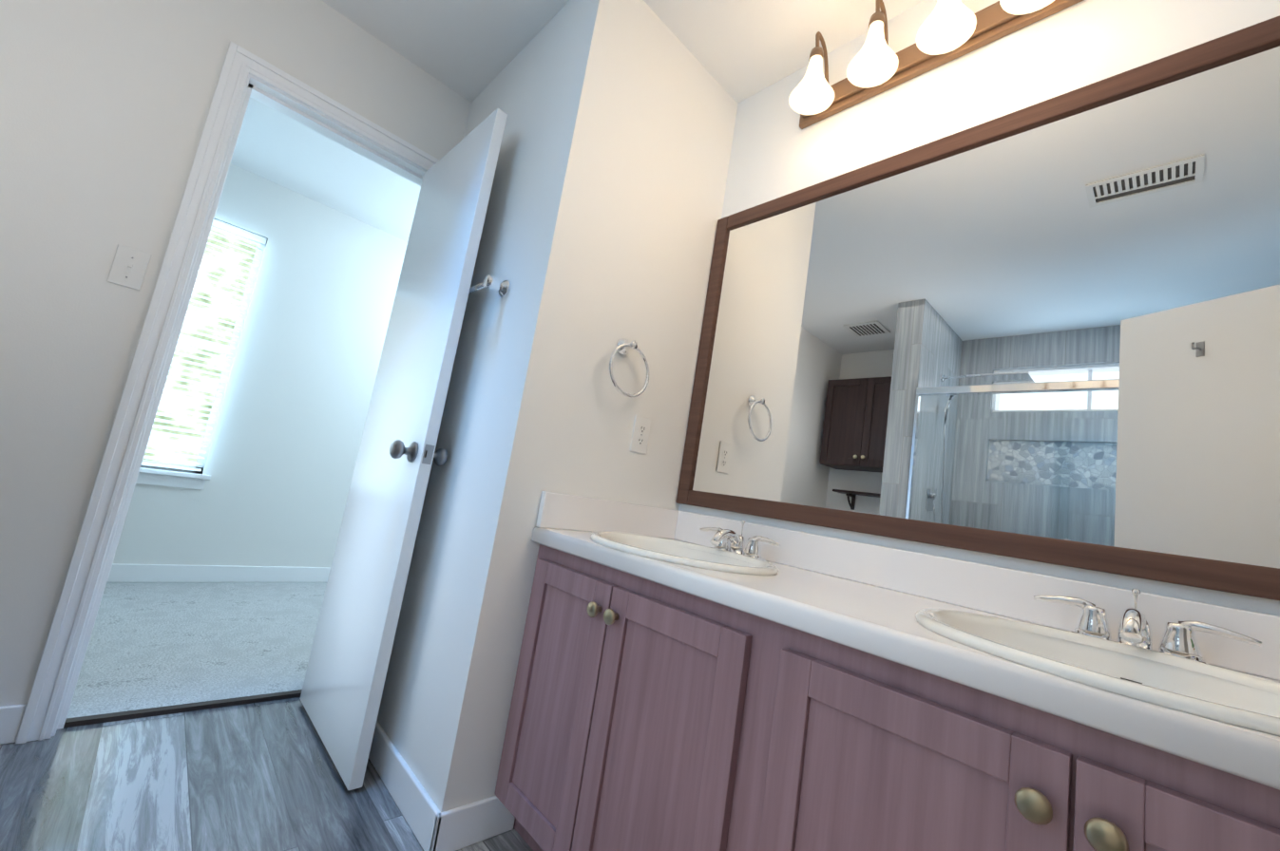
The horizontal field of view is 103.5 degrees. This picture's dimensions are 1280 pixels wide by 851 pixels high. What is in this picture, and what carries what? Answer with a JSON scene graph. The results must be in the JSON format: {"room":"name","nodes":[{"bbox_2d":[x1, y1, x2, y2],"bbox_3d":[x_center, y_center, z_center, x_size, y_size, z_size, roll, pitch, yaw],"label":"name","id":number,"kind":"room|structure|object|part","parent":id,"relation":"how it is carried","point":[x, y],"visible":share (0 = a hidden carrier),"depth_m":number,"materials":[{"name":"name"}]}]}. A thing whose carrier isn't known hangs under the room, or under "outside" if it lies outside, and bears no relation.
{"room":"bathroom","nodes":[
{"label":"bathroom","id":0,"kind":"room"},
{"bbox_2d":[66,582,326,718],"bbox_3d":[-2.151,0.894,2.190,5.500,0.062,1.810,16,-11,-42],"label":"floor carpet","id":1,"kind":"object","parent":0,"point":[156,644],"visible":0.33,"depth_m":2.08,"materials":[{"name":"white carpet"}]},
{"bbox_2d":[0,0,471,706],"bbox_3d":[-1.337,-0.311,1.699,5.740,2.440,0.120,16,-11,-42],"label":"wall","id":2,"kind":"structure","parent":0,"point":[105,106],"depth_m":1.42,"materials":[{"name":"white paint"}]},
{"bbox_2d":[0,704,26,745],"bbox_3d":[-2.181,0.630,0.827,1.522,0.095,0.013,16,-11,-42],"label":"baseboard","id":3,"kind":"structure","parent":2,"relation":"attached to","point":[10,718],"depth_m":1.32,"materials":[{"name":"white paint"}]},
{"bbox_2d":[106,244,151,290],"bbox_3d":[-1.487,-0.460,1.470,0.070,0.115,0.006,16,-11,-42],"label":"light switch","id":4,"kind":"object","parent":2,"relation":"attached to","point":[118,274],"depth_m":1.47,"materials":[{"name":"white plastic"}]},
{"bbox_3d":[-1.485,-0.460,1.468,0.012,0.026,0.002,16,-11,-42],"label":"light switch toggle frame in the doorway","id":5,"kind":"part","parent":4,"relation":"part of","materials":[{"name":"white plastic"}]},
{"bbox_2d":[15,40,439,745],"bbox_3d":[-1.260,-0.119,1.773,0.746,2.108,0.166,16,-11,-42],"label":"door frame","id":6,"kind":"structure","parent":2,"relation":"attached to","point":[239,66],"depth_m":1.52,"materials":[{"name":"white paint"}]},
{"bbox_2d":[300,108,507,790],"bbox_3d":[-0.805,-0.023,1.698,0.163,2.020,0.621,16,-11,-42],"label":"bedroom door","id":7,"kind":"structure","parent":2,"relation":"in","point":[346,674],"depth_m":1.60,"materials":[{"name":"white paint"}]},
{"bbox_3d":[-0.695,0.073,1.478,0.064,0.062,0.062,16,-11,-42],"label":"knob","id":8,"kind":"part","parent":7,"relation":"part of","materials":[{"name":"grey metal"}]},
{"bbox_3d":[-0.625,0.093,1.544,0.064,0.062,0.062,16,-11,-42],"label":"knob","id":9,"kind":"part","parent":7,"relation":"part of","materials":[{"name":"grey metal"}]},
{"bbox_2d":[112,163,407,567],"bbox_3d":[-2.534,-0.325,2.975,5.740,2.440,0.120,16,-11,-42],"label":"wall","id":10,"kind":"structure","parent":0,"point":[279,464],"depth_m":3.18,"materials":[{"name":"white paint"}]},
{"bbox_2d":[135,218,267,489],"bbox_3d":[-2.764,-0.490,2.734,0.980,1.555,0.155,16,-11,-42],"label":"bedroom window","id":11,"kind":"structure","parent":10,"relation":"in","point":[193,478],"depth_m":2.92,"materials":[{"name":"white paint"}]},
{"bbox_3d":[-2.848,0.200,2.608,0.980,0.025,0.075,16,-11,-42],"label":"sill","id":12,"kind":"part","parent":11,"relation":"part of","materials":[{"name":"white paint"}]},
{"bbox_2d":[106,563,330,582],"bbox_3d":[-2.671,0.811,2.768,5.500,0.095,0.013,16,-11,-42],"label":"baseboard","id":13,"kind":"structure","parent":10,"relation":"attached to","point":[144,573],"depth_m":2.94,"materials":[{"name":"white paint"}]},
{"bbox_2d":[0,697,533,850],"bbox_3d":[-0.368,0.865,-0.107,3.190,0.050,3.980,16,-11,-42],"label":"floor","id":14,"kind":"structure","parent":0,"point":[262,776],"depth_m":1.26,"materials":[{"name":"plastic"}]},
{"bbox_2d":[63,689,302,727],"bbox_3d":[-1.422,0.905,1.627,0.650,0.014,0.028,16,-11,-42],"label":"threshold","id":15,"kind":"object","parent":14,"relation":"on","point":[131,715],"depth_m":1.58,"materials":[{"name":"brown metal"}]},
{"bbox_2d":[494,533,1279,850],"bbox_3d":[0.376,0.725,0.909,0.582,0.735,1.548,16,-11,-42],"label":"bathroom vanity","id":16,"kind":"object","parent":14,"relation":"on","point":[686,681],"depth_m":0.75,"materials":[{"name":"purple wood"}]},
{"bbox_3d":[-0.203,0.631,1.177,0.019,0.574,0.303,16,-11,-42],"label":"door","id":17,"kind":"part","parent":16,"relation":"part of","materials":[{"name":"purple wood"}]},
{"bbox_3d":[-0.098,0.401,1.101,0.029,0.033,0.032,16,-11,-42],"label":"knob","id":18,"kind":"part","parent":16,"relation":"part of","materials":[{"name":"gold metal"}]},
{"bbox_3d":[-0.059,0.402,1.060,0.029,0.033,0.032,16,-11,-42],"label":"knob","id":19,"kind":"part","parent":16,"relation":"part of","materials":[{"name":"gold metal"}]},
{"bbox_3d":[0.022,0.634,0.937,0.019,0.574,0.345,16,-11,-42],"label":"door","id":20,"kind":"part","parent":16,"relation":"part of","materials":[{"name":"purple wood"}]},
{"bbox_3d":[0.304,0.637,0.636,0.019,0.574,0.350,16,-11,-42],"label":"door","id":21,"kind":"part","parent":16,"relation":"part of","materials":[{"name":"purple wood"}]},
{"bbox_2d":[532,525,1279,768],"bbox_3d":[0.443,0.353,0.968,0.563,0.040,1.548,16,-11,-42],"label":"countertop","id":22,"kind":"structure","parent":16,"relation":"on","point":[831,601],"depth_m":0.69,"materials":[{"name":"white stone"}]},
{"bbox_2d":[551,525,817,574],"bbox_3d":[0.086,0.383,1.238,0.416,0.164,0.496,16,-11,-42],"label":"sink","id":23,"kind":"object","parent":22,"relation":"in","point":[694,555],"depth_m":1.35,"materials":[{"name":"white ceramic"}]},
{"bbox_2d":[699,520,783,555],"bbox_3d":[0.244,0.307,1.386,0.144,0.101,0.266,16,-11,-42],"label":"faucet","id":24,"kind":"object","parent":22,"relation":"on","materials":[{"name":"silver metal"}]},
{"bbox_2d":[862,601,1279,738],"bbox_3d":[0.630,0.389,0.658,0.416,0.164,0.496,16,-11,-42],"label":"sink","id":25,"kind":"object","parent":22,"relation":"in","point":[1243,697],"depth_m":0.75,"materials":[{"name":"white ceramic"}]},
{"bbox_2d":[1030,586,1265,658],"bbox_3d":[0.788,0.313,0.806,0.144,0.101,0.266,16,-11,-42],"label":"faucet","id":26,"kind":"object","parent":22,"relation":"on","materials":[{"name":"silver metal"}]},
{"bbox_3d":[0.425,0.407,0.543,0.029,0.033,0.032,16,-11,-42],"label":"knob","id":27,"kind":"part","parent":16,"relation":"part of","materials":[{"name":"gold metal"}]},
{"bbox_3d":[0.464,0.408,0.501,0.029,0.033,0.032,16,-11,-42],"label":"knob","id":28,"kind":"part","parent":16,"relation":"part of","materials":[{"name":"gold metal"}]},
{"bbox_3d":[0.546,0.640,0.377,0.019,0.574,0.350,16,-11,-42],"label":"door","id":29,"kind":"part","parent":16,"relation":"part of","materials":[{"name":"purple wood"}]},
{"bbox_2d":[376,0,737,812],"bbox_3d":[-0.323,-0.115,1.939,0.790,2.440,0.920,16,-11,-42],"label":"wall","id":30,"kind":"structure","parent":0,"point":[604,209],"depth_m":1.51,"materials":[{"name":"white paint"}]},
{"bbox_2d":[368,721,441,850],"bbox_3d":[-0.784,0.949,1.501,0.013,0.095,0.920,16,-11,-42],"label":"baseboard","id":31,"kind":"structure","parent":30,"relation":"attached to","point":[417,807],"depth_m":1.31,"materials":[{"name":"white paint"}]},
{"bbox_2d":[430,796,515,850],"bbox_3d":[-0.401,0.974,1.238,0.218,0.095,0.013,16,-11,-42],"label":"baseboard","id":32,"kind":"structure","parent":30,"relation":"attached to","point":[463,827],"depth_m":1.22,"materials":[{"name":"white paint"}]},
{"bbox_2d":[468,274,510,298],"bbox_3d":[-0.639,-0.424,1.732,0.067,0.058,0.662,16,-11,-42],"label":"towel rail","id":33,"kind":"object","parent":30,"relation":"attached to","point":[501,288],"visible":0.58,"depth_m":1.51,"materials":[{"name":"silver metal"}]},
{"bbox_3d":[-0.432,-0.422,1.511,0.067,0.058,0.057,16,-11,-42],"label":"post","id":34,"kind":"part","parent":33,"relation":"part of","materials":[{"name":"silver metal"}]},
{"bbox_2d":[535,491,680,536],"bbox_3d":[-0.074,0.279,1.530,0.537,0.096,0.020,16,-11,-42],"label":"backsplash","id":35,"kind":"structure","parent":30,"relation":"attached to","point":[555,508],"depth_m":1.48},
{"bbox_2d":[608,338,649,398],"bbox_3d":[-0.043,-0.176,1.527,0.164,0.187,0.063,16,-11,-42],"label":"towel ring","id":36,"kind":"object","parent":30,"relation":"attached to","point":[624,346],"visible":1,"depth_m":1.52,"materials":[{"name":"silver metal"}]},
{"bbox_3d":[-0.035,-0.243,1.538,0.052,0.051,0.056,16,-11,-42],"label":"towel ring post","id":37,"kind":"part","parent":36,"relation":"part of","materials":[{"name":"silver metal"}]},
{"bbox_2d":[630,415,650,454],"bbox_3d":[0.003,0.030,1.611,0.070,0.115,0.007,16,-11,-42],"label":"outlet","id":38,"kind":"object","parent":30,"relation":"attached to","point":[635,447],"depth_m":1.61,"materials":[{"name":"white plastic"}]},
{"bbox_3d":[0.002,0.049,1.606,0.033,0.027,0.002,16,-11,-42],"label":"electrical outlet on the partition","id":39,"kind":"part","parent":38,"relation":"part of","materials":[{"name":"white plastic"}]},
{"bbox_3d":[0.008,0.011,1.612,0.033,0.027,0.002,16,-11,-42],"label":"electrical outlet on the partition","id":40,"kind":"part","parent":38,"relation":"part of","materials":[{"name":"white plastic"}]},
{"bbox_2d":[230,0,924,241],"bbox_3d":[-0.399,-1.525,1.078,5.740,0.060,5.790,16,-11,-42],"label":"ceiling","id":41,"kind":"structure","parent":0,"point":[739,50],"depth_m":1.83,"materials":[{"name":"white paint"}]},
{"bbox_2d":[676,511,1279,673],"bbox_3d":[0.647,0.343,1.159,0.020,0.096,1.548,16,-11,-42],"label":"backsplash","id":42,"kind":"structure","parent":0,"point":[942,579],"depth_m":1.08,"materials":[{"name":"white stone"}]},
{"bbox_2d":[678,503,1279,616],"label":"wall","id":43,"kind":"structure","parent":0,"point":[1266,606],"depth_m":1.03,"materials":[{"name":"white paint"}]},
{"bbox_2d":[721,0,1279,218],"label":"wall","id":44,"kind":"structure","parent":0,"point":[777,152],"depth_m":1.33,"materials":[{"name":"white paint"}]},
{"bbox_2d":[788,0,1083,129],"bbox_3d":[0.745,-1.091,1.367,0.200,0.228,0.760,16,-11,-42],"label":"sconce","id":45,"kind":"object","parent":44,"relation":"attached to","point":[948,30],"visible":1,"depth_m":1.40,"materials":[{"name":"white glass"}]},
{"bbox_3d":[0.529,-1.058,1.535,0.132,0.143,0.132,16,-11,-42],"label":"lamp shade","id":46,"kind":"part","parent":45,"relation":"part of","materials":[{"name":"white glass"}]},
{"bbox_3d":[0.529,-1.059,1.535,0.046,0.058,0.046,16,-11,-42],"label":"bulb","id":47,"kind":"part","parent":45,"relation":"part of","materials":[{"name":"white glass"}]},
{"bbox_2d":[808,46,823,66],"bbox_3d":[0.541,-1.132,1.546,0.042,0.028,0.042,16,-11,-42],"label":"socket","id":48,"kind":"object","parent":45,"relation":"attached to","point":[817,52],"depth_m":1.53,"materials":[{"name":"brown metal"}]},
{"bbox_3d":[0.574,-1.129,1.576,0.118,0.149,0.012,16,-11,-42],"label":"arm","id":49,"kind":"part","parent":45,"relation":"part of"},
{"bbox_3d":[0.652,-1.057,1.404,0.132,0.143,0.132,16,-11,-42],"label":"lamp shade","id":50,"kind":"part","parent":45,"relation":"part of","materials":[{"name":"white glass"}]},
{"bbox_3d":[0.652,-1.057,1.404,0.046,0.058,0.046,16,-11,-42],"label":"bulb","id":51,"kind":"part","parent":45,"relation":"part of","materials":[{"name":"white glass"}]},
{"bbox_2d":[867,11,885,34],"bbox_3d":[0.664,-1.131,1.414,0.042,0.028,0.042,16,-11,-42],"label":"socket","id":52,"kind":"object","parent":45,"relation":"attached to","point":[878,17],"depth_m":1.40,"materials":[{"name":"brown metal"}]},
{"bbox_3d":[0.697,-1.128,1.445,0.118,0.149,0.012,16,-11,-42],"label":"arm","id":53,"kind":"part","parent":45,"relation":"part of"},
{"bbox_3d":[0.775,-1.056,1.273,0.132,0.143,0.132,16,-11,-42],"label":"lamp shade","id":54,"kind":"part","parent":45,"relation":"part of","materials":[{"name":"white glass"}]},
{"bbox_3d":[0.775,-1.056,1.273,0.046,0.058,0.046,16,-11,-42],"label":"bulb","id":55,"kind":"part","parent":45,"relation":"part of","materials":[{"name":"white glass"}]},
{"bbox_3d":[0.898,-1.054,1.141,0.132,0.143,0.132,16,-11,-42],"label":"lamp shade","id":56,"kind":"part","parent":45,"relation":"part of","materials":[{"name":"white glass"}]},
{"bbox_2d":[676,15,1279,601],"bbox_3d":[0.737,-0.241,1.243,0.023,1.050,1.536,16,-11,-42],"label":"mirror","id":57,"kind":"object","parent":44,"relation":"attached to","point":[1047,331],"visible":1,"depth_m":1.10,"materials":[{"name":"clear glass"}]},
{"label":"outside","id":58,"kind":"structure","parent":0,"visible":0},
{"bbox_2d":[143,229,256,466],"bbox_3d":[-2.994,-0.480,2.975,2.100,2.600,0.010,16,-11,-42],"label":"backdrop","id":59,"kind":"structure","parent":58,"point":[219,280],"depth_m":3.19,"materials":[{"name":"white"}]}
]}

